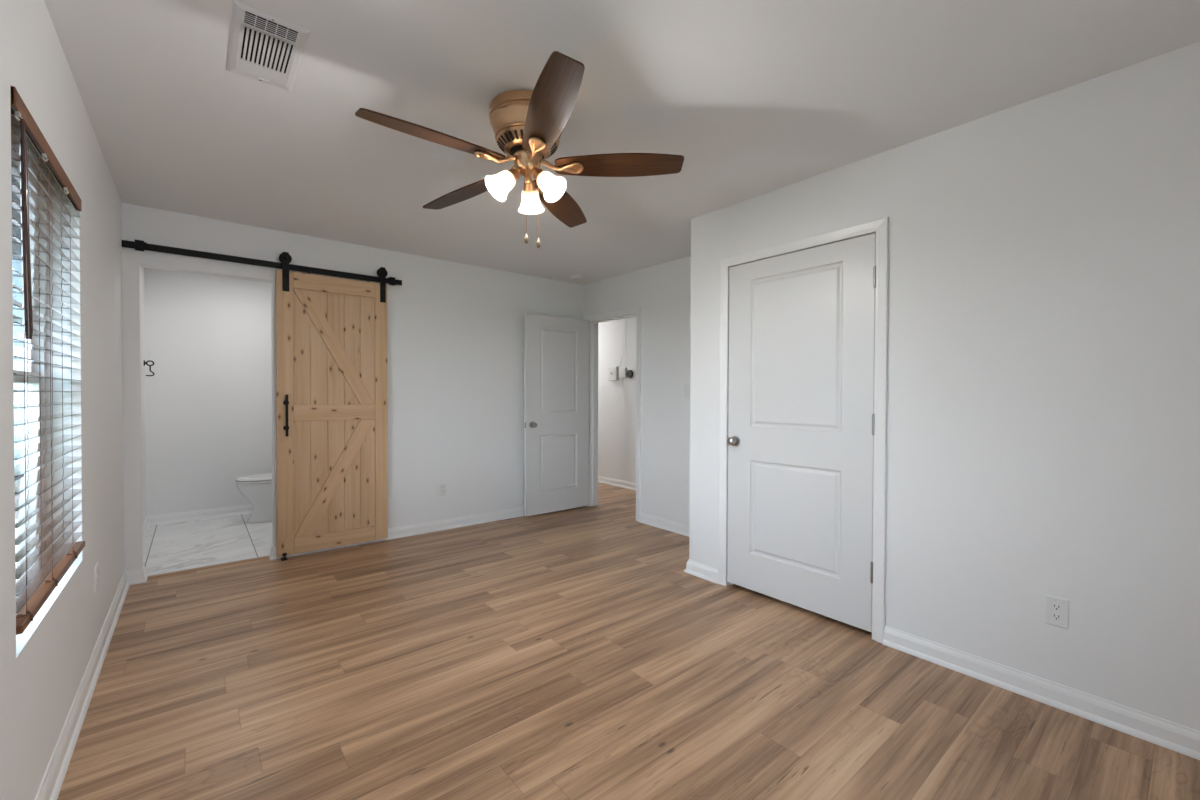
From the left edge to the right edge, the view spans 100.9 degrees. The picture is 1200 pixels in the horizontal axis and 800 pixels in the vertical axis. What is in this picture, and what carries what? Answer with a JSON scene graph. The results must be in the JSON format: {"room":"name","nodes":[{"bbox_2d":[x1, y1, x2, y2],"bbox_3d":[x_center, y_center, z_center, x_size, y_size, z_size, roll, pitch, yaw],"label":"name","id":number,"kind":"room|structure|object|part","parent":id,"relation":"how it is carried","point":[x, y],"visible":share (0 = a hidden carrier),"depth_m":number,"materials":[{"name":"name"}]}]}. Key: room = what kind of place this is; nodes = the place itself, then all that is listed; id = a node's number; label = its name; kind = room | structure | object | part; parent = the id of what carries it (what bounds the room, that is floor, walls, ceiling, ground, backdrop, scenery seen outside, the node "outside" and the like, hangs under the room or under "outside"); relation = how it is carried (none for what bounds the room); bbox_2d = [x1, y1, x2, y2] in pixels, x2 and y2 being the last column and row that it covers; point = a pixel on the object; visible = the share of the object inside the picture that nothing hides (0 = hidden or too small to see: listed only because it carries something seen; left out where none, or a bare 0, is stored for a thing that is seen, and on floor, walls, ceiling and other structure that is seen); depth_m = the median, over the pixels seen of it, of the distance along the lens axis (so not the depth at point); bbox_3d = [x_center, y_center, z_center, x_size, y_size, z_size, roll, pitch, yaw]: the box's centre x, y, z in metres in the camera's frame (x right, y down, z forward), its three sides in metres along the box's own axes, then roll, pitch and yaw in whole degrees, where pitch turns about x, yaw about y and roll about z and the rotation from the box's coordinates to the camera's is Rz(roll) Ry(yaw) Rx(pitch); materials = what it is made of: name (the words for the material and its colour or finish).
{"room":"empty bedroom","nodes":[
{"label":"empty bedroom","id":0,"kind":"room"},
{"bbox_2d":[0,0,145,799],"bbox_3d":[-2.110,0.133,1.903,0.150,2.740,7.015,0,1,-39],"label":"wall","id":1,"kind":"structure","parent":0,"point":[43,667],"depth_m":1.82,"materials":[{"name":"white paint"}]},
{"bbox_2d":[13,289,46,490],"bbox_3d":[-1.877,-0.073,1.543,0.053,1.452,0.961,0,1,-39],"label":"window","id":2,"kind":"structure","parent":1,"relation":"in","point":[33,369],"depth_m":1.88,"materials":[{"name":"clear glass"}]},
{"bbox_3d":[-1.883,-0.412,1.534,0.018,0.710,0.897,0,1,-39],"label":"sash","id":3,"kind":"part","parent":2,"relation":"part of","materials":[{"name":"white plastic"}]},
{"bbox_3d":[-1.870,0.262,1.554,0.019,0.718,0.897,0,1,-39],"label":"sash","id":4,"kind":"part","parent":2,"relation":"part of","materials":[{"name":"white plastic"}]},
{"bbox_2d":[10,86,84,634],"bbox_3d":[-1.794,-0.100,1.611,0.075,1.392,0.945,0,1,-39],"label":"window blind","id":5,"kind":"object","parent":1,"relation":"attached to","point":[45,202],"visible":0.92,"depth_m":1.53,"materials":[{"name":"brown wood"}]},
{"bbox_3d":[-1.552,-0.077,1.306,0.050,1.313,0.010,0,1,-39],"label":"ladder cord","id":6,"kind":"part","parent":5,"relation":"part of","materials":[{"name":"white fabric"}]},
{"bbox_3d":[-1.748,-0.080,1.546,0.050,1.313,0.010,0,1,-39],"label":"ladder cord","id":7,"kind":"part","parent":5,"relation":"part of","materials":[{"name":"white fabric"}]},
{"bbox_3d":[-1.804,-0.773,1.593,0.044,0.044,0.921,0,1,-39],"label":"head rail","id":8,"kind":"part","parent":5,"relation":"part of","materials":[{"name":"brown wood"}]},
{"bbox_3d":[-1.791,0.584,1.623,0.036,0.024,0.940,0,1,-39],"label":"rail","id":9,"kind":"part","parent":5,"relation":"part of","materials":[{"name":"brown wood"}]},
{"bbox_3d":[-1.964,-0.084,1.809,0.050,1.313,0.010,0,1,-39],"label":"ladder cord","id":10,"kind":"part","parent":5,"relation":"part of","materials":[{"name":"white fabric"}]},
{"bbox_2d":[94,563,98,592],"bbox_3d":[-2.297,0.810,2.262,0.008,0.116,0.071,0,1,-39],"label":"wall outlet","id":11,"kind":"object","parent":1,"relation":"attached to","point":[96,571],"visible":1,"depth_m":2.24,"materials":[{"name":"white plastic"}]},
{"bbox_2d":[35,504,252,799],"bbox_3d":[-1.493,1.155,2.457,1.504,0.088,6.769,0,1,-39],"label":"baseboard","id":12,"kind":"structure","parent":1,"relation":"attached to","point":[52,781],"depth_m":2.14,"materials":[{"name":"white paint"}]},
{"bbox_2d":[144,268,271,515],"bbox_3d":[-2.869,-0.024,5.747,3.842,2.520,0.100,0,1,-39],"label":"wall","id":13,"kind":"structure","parent":0,"point":[208,398],"depth_m":4.86,"materials":[{"name":"white paint"}]},
{"bbox_2d":[144,360,154,375],"bbox_3d":[-4.081,-0.287,4.487,0.073,0.144,0.052,0,1,-39],"label":"robe hook","id":14,"kind":"object","parent":13,"relation":"attached to","point":[144,360],"visible":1,"depth_m":4.49,"materials":[{"name":"black metal"}]},
{"bbox_2d":[122,203,583,570],"bbox_3d":[-1.653,-0.044,4.378,3.692,2.440,0.120,0,1,-39],"label":"wall","id":15,"kind":"structure","parent":0,"point":[455,331],"depth_m":4.38,"materials":[{"name":"white paint"}]},
{"bbox_2d":[122,240,401,285],"bbox_3d":[-2.355,-0.992,3.673,1.718,0.064,0.060,0,1,-39],"label":"barn door track","id":16,"kind":"object","parent":15,"relation":"attached to","point":[139,245],"visible":1,"depth_m":3.51,"materials":[{"name":"black metal"}]},
{"bbox_2d":[276,252,387,556],"bbox_3d":[-2.066,0.031,3.879,0.781,2.247,0.086,0,1,-39],"label":"barn door","id":17,"kind":"structure","parent":16,"relation":"hanging from","point":[332,441],"depth_m":3.86,"materials":[{"name":"brown wood"}]},
{"bbox_3d":[-2.300,0.114,3.641,0.017,0.309,0.012,0,1,-39],"label":"handle","id":18,"kind":"part","parent":17,"relation":"part of","materials":[{"name":"black metal"}]},
{"bbox_3d":[-2.076,-0.898,3.888,0.573,0.120,0.040,0,1,-39],"label":"rail","id":19,"kind":"part","parent":17,"relation":"part of","materials":[{"name":"brown wood"}]},
{"bbox_3d":[-2.082,0.098,3.903,0.587,2.052,0.023,0,1,-39],"label":"board panel","id":20,"kind":"part","parent":17,"relation":"part of","materials":[{"name":"brown wood"}]},
{"bbox_3d":[-2.079,0.096,3.899,0.573,0.120,0.040,0,1,-39],"label":"rail","id":21,"kind":"part","parent":17,"relation":"part of","materials":[{"name":"brown wood"}]},
{"bbox_3d":[-2.082,1.096,3.911,0.573,0.116,0.040,0,1,-39],"label":"rail","id":22,"kind":"part","parent":17,"relation":"part of","materials":[{"name":"brown wood"}]},
{"bbox_2d":[269,507,523,559],"bbox_3d":[-1.333,1.131,4.615,2.917,0.088,0.126,0,1,-39],"label":"baseboard","id":23,"kind":"structure","parent":15,"relation":"attached to","point":[416,529],"depth_m":4.46,"materials":[{"name":"white paint"}]},
{"bbox_2d":[439,482,446,495],"bbox_3d":[-1.425,0.809,4.494,0.071,0.116,0.008,0,1,-39],"label":"wall outlet","id":24,"kind":"object","parent":15,"relation":"attached to","point":[442,486],"visible":1,"depth_m":4.49,"materials":[{"name":"white plastic"}]},
{"bbox_2d":[524,313,588,515],"bbox_3d":[-0.432,0.145,5.158,0.801,2.012,0.165,0,1,-39],"label":"door","id":25,"kind":"structure","parent":15,"relation":"in","point":[556,349],"depth_m":5.12,"materials":[{"name":"white paint"}]},
{"bbox_3d":[-0.656,0.248,4.913,0.066,0.066,0.066,0,1,-39],"label":"knob","id":26,"kind":"part","parent":25,"relation":"part of","materials":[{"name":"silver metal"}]},
{"bbox_2d":[598,316,636,482],"bbox_3d":[0.435,-0.061,6.491,0.100,2.440,4.900,0,1,-39],"label":"wall","id":27,"kind":"structure","parent":0,"point":[616,415],"depth_m":6.67,"materials":[{"name":"white paint"}]},
{"bbox_2d":[608,367,618,380],"bbox_3d":[0.178,-0.354,6.682,0.054,0.184,0.170,0,1,-39],"label":"door chime","id":28,"kind":"object","parent":27,"relation":"attached to","point":[613,372],"visible":1,"depth_m":6.64,"materials":[{"name":"white plastic"}]},
{"bbox_2d":[598,476,635,490],"bbox_3d":[0.415,1.116,6.428,0.030,0.088,4.800,0,1,-39],"label":"baseboard","id":29,"kind":"structure","parent":27,"relation":"attached to","point":[610,481],"depth_m":6.64,"materials":[{"name":"white paint"}]},
{"bbox_2d":[619,332,626,399],"bbox_3d":[0.298,-0.592,6.547,0.036,1.300,0.134,0,1,-39],"label":"box","id":30,"kind":"object","parent":27,"relation":"attached to","point":[622,371],"visible":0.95,"depth_m":6.53,"materials":[{"name":"white plastic"}]},
{"bbox_2d":[627,368,634,379],"bbox_3d":[0.392,-0.338,6.435,0.035,0.150,0.150,0,1,-39],"label":"thermostat","id":31,"kind":"object","parent":27,"relation":"attached to","point":[630,373],"visible":1,"depth_m":6.42,"materials":[{"name":"black plastic"}]},
{"bbox_2d":[44,0,1199,284],"bbox_3d":[-0.508,-1.313,3.765,5.000,0.120,7.900,0,1,-39],"label":"ceiling","id":32,"kind":"structure","parent":0,"point":[756,97],"depth_m":1.98,"materials":[{"name":"white paint"}]},
{"bbox_2d":[226,0,310,90],"bbox_3d":[-1.181,-1.226,1.753,0.208,0.012,0.428,0,1,-39],"label":"ceiling vent","id":33,"kind":"object","parent":32,"relation":"in","point":[263,47],"visible":1,"depth_m":1.72,"materials":[{"name":"white metal"}]},
{"bbox_2d":[355,51,683,247],"bbox_3d":[-0.352,-0.936,2.092,1.275,0.595,1.332,0,1,-39],"label":"ceiling fan","id":34,"kind":"object","parent":32,"relation":"hanging from","point":[528,126],"visible":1,"depth_m":2.04,"materials":[{"name":"brown wood"}]},
{"bbox_3d":[-0.624,-1.000,1.886,0.551,0.040,0.143,0,1,-39],"label":"blade","id":35,"kind":"part","parent":34,"relation":"part of","materials":[{"name":"brown wood"}]},
{"bbox_3d":[-0.633,-0.980,2.347,0.549,0.058,0.142,1,1,35],"label":"blade","id":36,"kind":"part","parent":34,"relation":"part of","materials":[{"name":"brown wood"}]},
{"bbox_3d":[-0.433,-1.002,2.036,0.180,0.051,0.066,0,1,-39],"label":"blade arm","id":37,"kind":"part","parent":34,"relation":"part of","materials":[{"name":"gold metal"}]},
{"bbox_3d":[-0.415,-0.894,2.062,0.126,0.126,0.118,0,1,-39],"label":"lamp shade","id":38,"kind":"part","parent":34,"relation":"part of","materials":[{"name":"white glass"}]},
{"bbox_2d":[498,167,519,188],"bbox_3d":[-0.379,-0.938,2.081,0.103,0.111,0.058,0,1,-39],"label":"socket","id":39,"kind":"object","parent":34,"relation":"attached to","point":[508,178],"depth_m":2.05,"materials":[{"name":"gold"}]},
{"bbox_3d":[-0.307,-0.844,2.070,0.003,0.307,0.003,0,1,-39],"label":"pull chain","id":40,"kind":"part","parent":34,"relation":"part of","materials":[{"name":"gold metal"}]},
{"bbox_2d":[523,178,535,190],"bbox_3d":[-0.311,-0.936,2.202,0.076,0.118,0.085,0,1,-39],"label":"socket","id":41,"kind":"object","parent":34,"relation":"attached to","point":[530,186],"depth_m":2.17,"materials":[{"name":"gold metal"}]},
{"bbox_3d":[-0.310,-0.890,2.244,0.118,0.126,0.122,0,1,-39],"label":"lamp shade","id":42,"kind":"part","parent":34,"relation":"part of","materials":[{"name":"white glass"}]},
{"bbox_3d":[-0.271,-1.005,1.978,0.066,0.043,0.180,0,1,-27],"label":"blade arm","id":43,"kind":"part","parent":34,"relation":"part of","materials":[{"name":"gold metal"}]},
{"bbox_3d":[-0.258,-0.835,2.077,0.003,0.325,0.003,0,1,-39],"label":"pull chain","id":44,"kind":"part","parent":34,"relation":"part of","materials":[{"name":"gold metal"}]},
{"bbox_2d":[534,167,553,189],"bbox_3d":[-0.239,-0.938,2.086,0.066,0.111,0.100,0,1,-39],"label":"socket","id":45,"kind":"object","parent":34,"relation":"attached to","point":[541,176],"depth_m":2.05,"materials":[{"name":"gold"}]},
{"bbox_3d":[-0.198,-0.893,2.070,0.114,0.126,0.126,0,1,-39],"label":"lamp shade","id":46,"kind":"part","parent":34,"relation":"part of","materials":[{"name":"white glass"}]},
{"bbox_3d":[-0.182,-1.018,1.753,0.142,0.060,0.548,0,1,-19],"label":"blade","id":47,"kind":"part","parent":34,"relation":"part of","materials":[{"name":"brown wood"}]},
{"bbox_3d":[-0.198,-0.986,2.499,0.142,0.051,0.549,0,1,17],"label":"blade","id":48,"kind":"part","parent":34,"relation":"part of","materials":[{"name":"brown wood"}]},
{"bbox_3d":[-0.160,-1.004,2.116,0.180,0.048,0.066,0,1,-9],"label":"blade arm","id":49,"kind":"part","parent":34,"relation":"part of","materials":[{"name":"gold metal"}]},
{"bbox_3d":[0.082,-1.010,2.131,0.549,0.045,0.142,0,1,-1],"label":"blade","id":50,"kind":"part","parent":34,"relation":"part of","materials":[{"name":"brown wood"}]},
{"bbox_2d":[570,274,583,280],"bbox_3d":[-0.239,-1.248,5.064,0.144,0.037,0.144,0,1,-39],"label":"smoke detector","id":51,"kind":"object","parent":32,"relation":"attached to","point":[576,277],"visible":1,"depth_m":5.02,"materials":[{"name":"white plastic"}]},
{"bbox_2d":[57,482,1199,799],"bbox_3d":[-0.506,1.225,3.899,4.850,0.082,7.750,0,1,-39],"label":"floor","id":52,"kind":"structure","parent":0,"point":[573,653],"depth_m":2.05,"materials":[{"name":"plastic"}]},
{"bbox_2d":[147,556,268,578],"bbox_3d":[-2.749,1.185,3.511,0.726,0.016,0.050,0,1,-39],"label":"trim","id":53,"kind":"structure","parent":52,"relation":"on","point":[265,557],"depth_m":3.48,"materials":[{"name":"brown wood"}]},
{"bbox_2d":[236,473,271,522],"bbox_3d":[-3.153,0.792,4.874,0.700,0.743,0.400,0,1,-39],"label":"toilet","id":54,"kind":"object","parent":52,"relation":"on","point":[257,489],"visible":0.38,"depth_m":4.69,"materials":[{"name":"white ceramic"}]},
{"bbox_3d":[-3.238,0.767,4.804,0.480,0.016,0.380,0,1,-39],"label":"seat","id":55,"kind":"part","parent":54,"relation":"part of","materials":[{"name":"white ceramic"}]},
{"bbox_3d":[-3.234,0.743,4.807,0.480,0.022,0.374,0,1,-39],"label":"lid","id":56,"kind":"part","parent":54,"relation":"part of","materials":[{"name":"white ceramic"}]},
{"bbox_2d":[281,553,287,560],"bbox_3d":[-2.350,1.155,3.685,0.038,0.053,0.090,0,1,-39],"label":"floor guide","id":57,"kind":"object","parent":52,"relation":"on","point":[284,555],"visible":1,"depth_m":3.65,"materials":[{"name":"black metal"}]},
{"bbox_2d":[583,256,690,524],"bbox_3d":[0.573,-0.040,4.667,0.120,2.440,7.900,0,1,-39],"label":"wall","id":58,"kind":"structure","parent":0,"point":[663,291],"depth_m":4.57,"materials":[{"name":"white paint"}]},
{"bbox_2d":[589,313,636,506],"bbox_3d":[0.167,0.155,5.165,0.120,2.036,0.764,0,1,-39],"label":"trim","id":59,"kind":"structure","parent":58,"relation":"attached to","point":[593,325],"depth_m":5.44,"materials":[{"name":"white paint"}]},
{"bbox_2d":[585,306,641,521],"bbox_3d":[0.167,0.133,5.165,0.155,2.081,0.878,0,1,-39],"label":"trim","id":60,"kind":"structure","parent":58,"relation":"attached to","point":[638,310],"depth_m":4.80,"materials":[{"name":"white paint"}]},
{"bbox_2d":[684,385,689,398],"bbox_3d":[0.759,-0.070,4.332,0.015,0.116,0.071,0,1,-39],"label":"light switch","id":61,"kind":"object","parent":58,"relation":"attached to","point":[686,387],"visible":0.88,"depth_m":4.33,"materials":[{"name":"white plastic"}]},
{"bbox_2d":[689,41,1199,730],"bbox_3d":[1.603,-0.009,2.318,0.110,2.440,2.959,0,1,-39],"label":"wall","id":62,"kind":"structure","parent":0,"point":[1043,361],"depth_m":2.01,"materials":[{"name":"white paint"}]},
{"bbox_2d":[727,233,875,631],"bbox_3d":[1.093,0.165,2.831,0.100,2.018,0.891,0,1,-39],"label":"door","id":63,"kind":"structure","parent":62,"relation":"in","point":[801,417],"depth_m":2.78,"materials":[{"name":"white paint"}]},
{"bbox_3d":[0.835,0.259,3.120,0.066,0.066,0.066,0,1,-39],"label":"knob","id":64,"kind":"part","parent":63,"relation":"part of","materials":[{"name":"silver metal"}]},
{"bbox_2d":[718,216,888,643],"bbox_3d":[1.097,0.148,2.838,0.020,2.110,1.004,0,1,-39],"label":"trim","id":65,"kind":"structure","parent":62,"relation":"attached to","point":[880,226],"depth_m":2.49,"materials":[{"name":"white paint"}]},
{"bbox_2d":[883,625,1199,759],"bbox_3d":[1.899,1.173,1.860,0.030,0.088,1.549,0,1,-39],"label":"baseboard","id":66,"kind":"structure","parent":62,"relation":"attached to","point":[1167,734],"depth_m":1.96,"materials":[{"name":"white paint"}]},
{"bbox_2d":[1045,594,1068,629],"bbox_3d":[1.816,0.843,1.970,0.008,0.116,0.071,0,1,-39],"label":"wall outlet","id":67,"kind":"object","parent":62,"relation":"attached to","point":[1056,608],"visible":1,"depth_m":1.97,"materials":[{"name":"white plastic"}]},
{"bbox_2d":[1051,613,1062,620],"bbox_3d":[1.814,0.862,1.969,0.002,0.027,0.035,0,1,-39],"label":"receptacle","id":68,"kind":"object","parent":67,"relation":"attached to","point":[1054,616],"depth_m":1.97,"materials":[{"name":"white plastic"}]},
{"bbox_2d":[1051,603,1062,611],"bbox_3d":[1.814,0.823,1.968,0.002,0.027,0.035,0,1,-39],"label":"receptacle","id":69,"kind":"object","parent":67,"relation":"attached to","point":[1055,607],"depth_m":1.97,"materials":[{"name":"white plastic"}]},
{"label":"outside","id":70,"kind":"structure","parent":0,"visible":0},
{"bbox_2d":[14,474,23,495],"bbox_3d":[-9.775,1.468,11.405,120.000,0.200,90.000,0,1,-39],"label":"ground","id":71,"kind":"structure","parent":70,"point":[21,476],"depth_m":8.81,"materials":[{"name":"grey"}]},
{"bbox_2d":[12,284,23,465],"bbox_3d":[-15.212,-1.278,9.503,8.000,5.300,6.800,0,1,-39],"label":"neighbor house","id":72,"kind":"structure","parent":71,"relation":"on","point":[17,350],"depth_m":9.22,"materials":[{"name":"white"}]},
{"bbox_3d":[0.966,-0.026,3.637,0.575,2.440,0.110,0,1,-39],"label":"wall","id":73,"kind":"structure","parent":0,"visible":0},
{"bbox_2d":[639,513,717,583],"bbox_3d":[0.580,1.144,4.014,0.715,0.088,1.449,0,1,-39],"label":"baseboard","id":74,"kind":"structure","parent":73,"relation":"attached to","point":[700,570],"depth_m":4.33,"materials":[{"name":"white paint"}]}
]}

